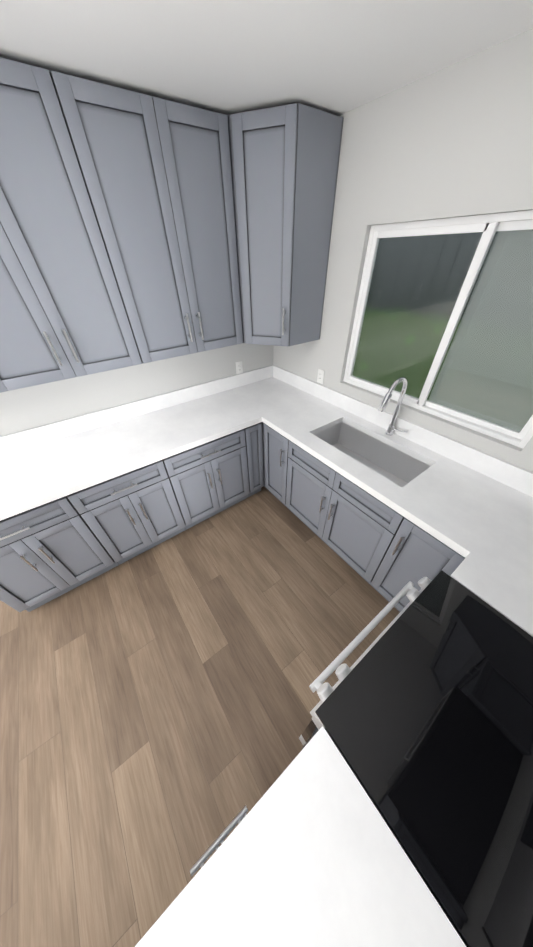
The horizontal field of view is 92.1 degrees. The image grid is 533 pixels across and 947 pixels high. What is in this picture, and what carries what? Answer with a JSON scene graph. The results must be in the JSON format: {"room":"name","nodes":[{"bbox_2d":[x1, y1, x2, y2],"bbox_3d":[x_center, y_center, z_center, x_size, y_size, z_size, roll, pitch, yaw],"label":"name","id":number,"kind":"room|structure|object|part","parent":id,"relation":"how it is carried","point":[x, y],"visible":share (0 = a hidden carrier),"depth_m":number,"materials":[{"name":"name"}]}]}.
{"room":"kitchen","nodes":[
{"label":"kitchen","id":0,"kind":"room"},
{"bbox_2d":[0,343,272,435],"bbox_3d":[-1.824,-0.425,1.586,4.860,2.490,0.120,-26,46,-26],"label":"wall","id":1,"kind":"structure","parent":0,"point":[22,409],"depth_m":1.96,"materials":[{"name":"paint"}]},
{"bbox_2d":[0,57,141,392],"bbox_3d":[-1.214,-1.053,1.255,0.763,1.095,0.362,-26,46,-26],"label":"upper cabinet","id":2,"kind":"object","parent":1,"relation":"attached to","point":[63,315],"visible":1,"depth_m":1.23,"materials":[{"name":"paint"}]},
{"bbox_2d":[0,365,271,455],"bbox_3d":[-1.005,-0.563,2.142,2.640,0.119,0.020,-26,46,-26],"label":"backsplash","id":3,"kind":"structure","parent":1,"relation":"attached to","point":[24,439],"depth_m":2.04,"materials":[{"name":"white stone"}]},
{"bbox_2d":[49,70,242,363],"bbox_3d":[-0.591,-1.360,1.598,0.783,1.095,0.362,-26,46,-26],"label":"upper cabinet","id":4,"kind":"object","parent":1,"relation":"attached to","point":[156,174],"visible":0.98,"depth_m":1.38,"materials":[{"name":"paint"}]},
{"bbox_2d":[235,361,242,373],"bbox_3d":[-0.262,-1.022,2.483,0.072,0.116,0.008,-26,46,-26],"label":"outlet","id":5,"kind":"object","parent":1,"relation":"attached to","point":[239,368],"visible":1,"depth_m":2.48,"materials":[{"name":"white plastic"}]},
{"bbox_2d":[227,103,343,346],"bbox_3d":[0.025,-1.559,1.811,0.545,1.090,0.627,-26,46,-26],"label":"upper cabinet","id":6,"kind":"object","parent":1,"relation":"attached to","point":[284,159],"visible":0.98,"depth_m":1.54,"materials":[{"name":"paint"}]},
{"bbox_2d":[0,486,399,946],"bbox_3d":[-0.917,1.327,1.506,4.860,0.100,3.100,-26,46,-26],"label":"floor","id":7,"kind":"structure","parent":0,"point":[159,702],"depth_m":1.44,"materials":[{"name":"brown wood"}]},
{"bbox_2d":[0,496,118,611],"bbox_3d":[-1.608,0.417,1.843,0.606,0.868,0.681,-26,46,-26],"label":"base cabinet","id":8,"kind":"object","parent":7,"relation":"on","point":[51,550],"visible":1,"depth_m":1.65,"materials":[{"name":"paint"}]},
{"bbox_2d":[67,460,185,564],"bbox_3d":[-1.128,0.180,2.108,0.581,0.868,0.681,-26,46,-26],"label":"base cabinet","id":9,"kind":"object","parent":7,"relation":"on","point":[129,515],"visible":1,"depth_m":1.85,"materials":[{"name":"paint"}]},
{"bbox_2d":[0,391,259,520],"bbox_3d":[-1.064,-0.208,1.856,2.010,0.045,0.668,-26,46,-26],"label":"countertop","id":10,"kind":"structure","parent":9,"relation":"on","point":[38,475],"depth_m":1.78,"materials":[{"name":"white stone"}]},
{"bbox_2d":[162,429,249,529],"bbox_3d":[-0.620,-0.070,2.388,0.673,0.868,0.681,-26,46,-26],"label":"base cabinet","id":11,"kind":"object","parent":7,"relation":"on","point":[207,480],"visible":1,"depth_m":2.13,"materials":[{"name":"paint"}]},
{"bbox_2d":[190,806,247,875],"bbox_3d":[0.071,1.365,0.691,0.686,0.868,0.636,-26,46,-26],"label":"base cabinet","id":12,"kind":"object","parent":7,"relation":"on","point":[238,819],"visible":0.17,"depth_m":0.67,"materials":[{"name":"metal"}]},
{"bbox_2d":[134,726,465,946],"bbox_3d":[-0.176,1.140,0.256,1.291,0.045,0.623,-26,46,-26],"label":"countertop","id":13,"kind":"structure","parent":12,"relation":"on","point":[309,852],"depth_m":0.54,"materials":[{"name":"white stone"}]},
{"bbox_2d":[244,422,289,509],"bbox_3d":[0.057,-0.284,2.622,0.785,0.868,0.976,-26,46,-26],"label":"base cabinet","id":14,"kind":"object","parent":7,"relation":"on","point":[275,454],"depth_m":2.30,"materials":[{"name":"paint"}]},
{"bbox_3d":[-0.288,-0.248,2.588,0.172,0.868,0.644,-26,46,-26],"label":"base cabinet filler","id":15,"kind":"part","parent":14,"relation":"part of","materials":[{"name":"grey wood"}]},
{"bbox_2d":[236,377,307,408],"bbox_3d":[0.034,-0.749,2.461,0.360,0.045,0.668,-26,46,-26],"label":"countertop","id":16,"kind":"structure","parent":14,"relation":"on","point":[271,392],"depth_m":2.43,"materials":[{"name":"white stone"}]},
{"bbox_2d":[286,440,404,585],"bbox_3d":[0.686,0.185,2.056,0.646,0.868,0.950,-26,46,-26],"label":"base cabinet","id":17,"kind":"object","parent":7,"relation":"on","point":[355,527],"visible":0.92,"depth_m":1.83,"materials":[{"name":"paint"}]},
{"bbox_2d":[224,377,532,592],"bbox_3d":[0.668,-0.178,1.777,0.633,0.045,2.856,-26,46,-26],"label":"countertop","id":18,"kind":"structure","parent":17,"relation":"on","point":[482,524],"depth_m":1.41,"materials":[{"name":"white stone"}]},
{"bbox_2d":[314,422,430,486],"bbox_3d":[0.692,-0.073,1.854,0.439,0.213,0.814,-26,46,-26],"label":"undermount sink","id":19,"kind":"object","parent":18,"relation":"in","point":[398,467],"visible":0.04,"depth_m":1.97,"materials":[{"name":"silver metal"}]},
{"bbox_2d":[378,377,407,435],"bbox_3d":[0.833,-0.389,1.654,0.253,0.428,0.144,-26,46,-26],"label":"pull-down faucet","id":20,"kind":"object","parent":18,"relation":"on","point":[383,406],"visible":1,"depth_m":1.63,"materials":[{"name":"silver metal"}]},
{"bbox_2d":[299,570,532,946],"bbox_3d":[0.613,0.934,0.929,0.728,1.195,0.710,-26,46,-26],"label":"electric range","id":21,"kind":"object","parent":7,"relation":"on","point":[421,712],"visible":1,"depth_m":0.69,"materials":[{"name":"black glass"}]},
{"bbox_2d":[371,518,464,611],"bbox_3d":[1.244,0.669,1.475,0.646,0.868,0.926,-26,46,-26],"label":"base cabinet","id":22,"kind":"object","parent":7,"relation":"on","point":[415,554],"visible":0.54,"depth_m":1.44,"materials":[{"name":"paint"}]},
{"bbox_2d":[450,549,532,636],"bbox_3d":[0.996,0.562,0.903,0.151,0.045,0.623,-26,46,-26],"label":"countertop","id":23,"kind":"structure","parent":22,"relation":"on","point":[515,602],"depth_m":1.00,"materials":[{"name":"white stone"}]},
{"bbox_2d":[0,0,532,115],"bbox_3d":[-0.960,-0.642,-0.176,4.860,0.100,3.100,-26,46,-26],"label":"ceiling","id":24,"kind":"structure","parent":0,"point":[334,57],"depth_m":0.91,"materials":[{"name":"paint"}]},
{"bbox_2d":[273,28,532,471],"bbox_3d":[0.967,-0.597,1.716,0.120,2.490,2.860,-26,46,-26],"label":"wall","id":25,"kind":"structure","parent":0,"point":[454,140],"depth_m":1.23,"materials":[{"name":"paint"}]},
{"bbox_2d":[317,369,324,383],"bbox_3d":[0.471,-0.847,2.244,0.008,0.116,0.072,-26,46,-26],"label":"electrical outlet","id":26,"kind":"object","parent":25,"relation":"attached to","point":[320,376],"visible":1,"depth_m":2.24,"materials":[{"name":"white plastic"}]},
{"bbox_2d":[272,365,532,496],"bbox_3d":[0.913,-0.362,1.859,0.021,0.119,2.856,-26,46,-26],"label":"backsplash","id":27,"kind":"structure","parent":25,"relation":"attached to","point":[516,477],"depth_m":1.69,"materials":[{"name":"white stone"}]},
{"bbox_2d":[343,210,532,448],"bbox_3d":[1.013,-0.809,1.454,0.060,0.926,1.226,-26,46,-26],"label":"window","id":28,"kind":"structure","parent":25,"relation":"in","point":[488,225],"depth_m":1.37,"materials":[{"name":"white plastic"}]},
{"label":"outside","id":29,"kind":"structure","parent":0,"visible":0},
{"bbox_2d":[353,229,532,430],"bbox_3d":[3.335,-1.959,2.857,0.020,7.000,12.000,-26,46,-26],"label":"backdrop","id":30,"kind":"structure","parent":29,"point":[385,340],"depth_m":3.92,"materials":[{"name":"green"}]}
]}

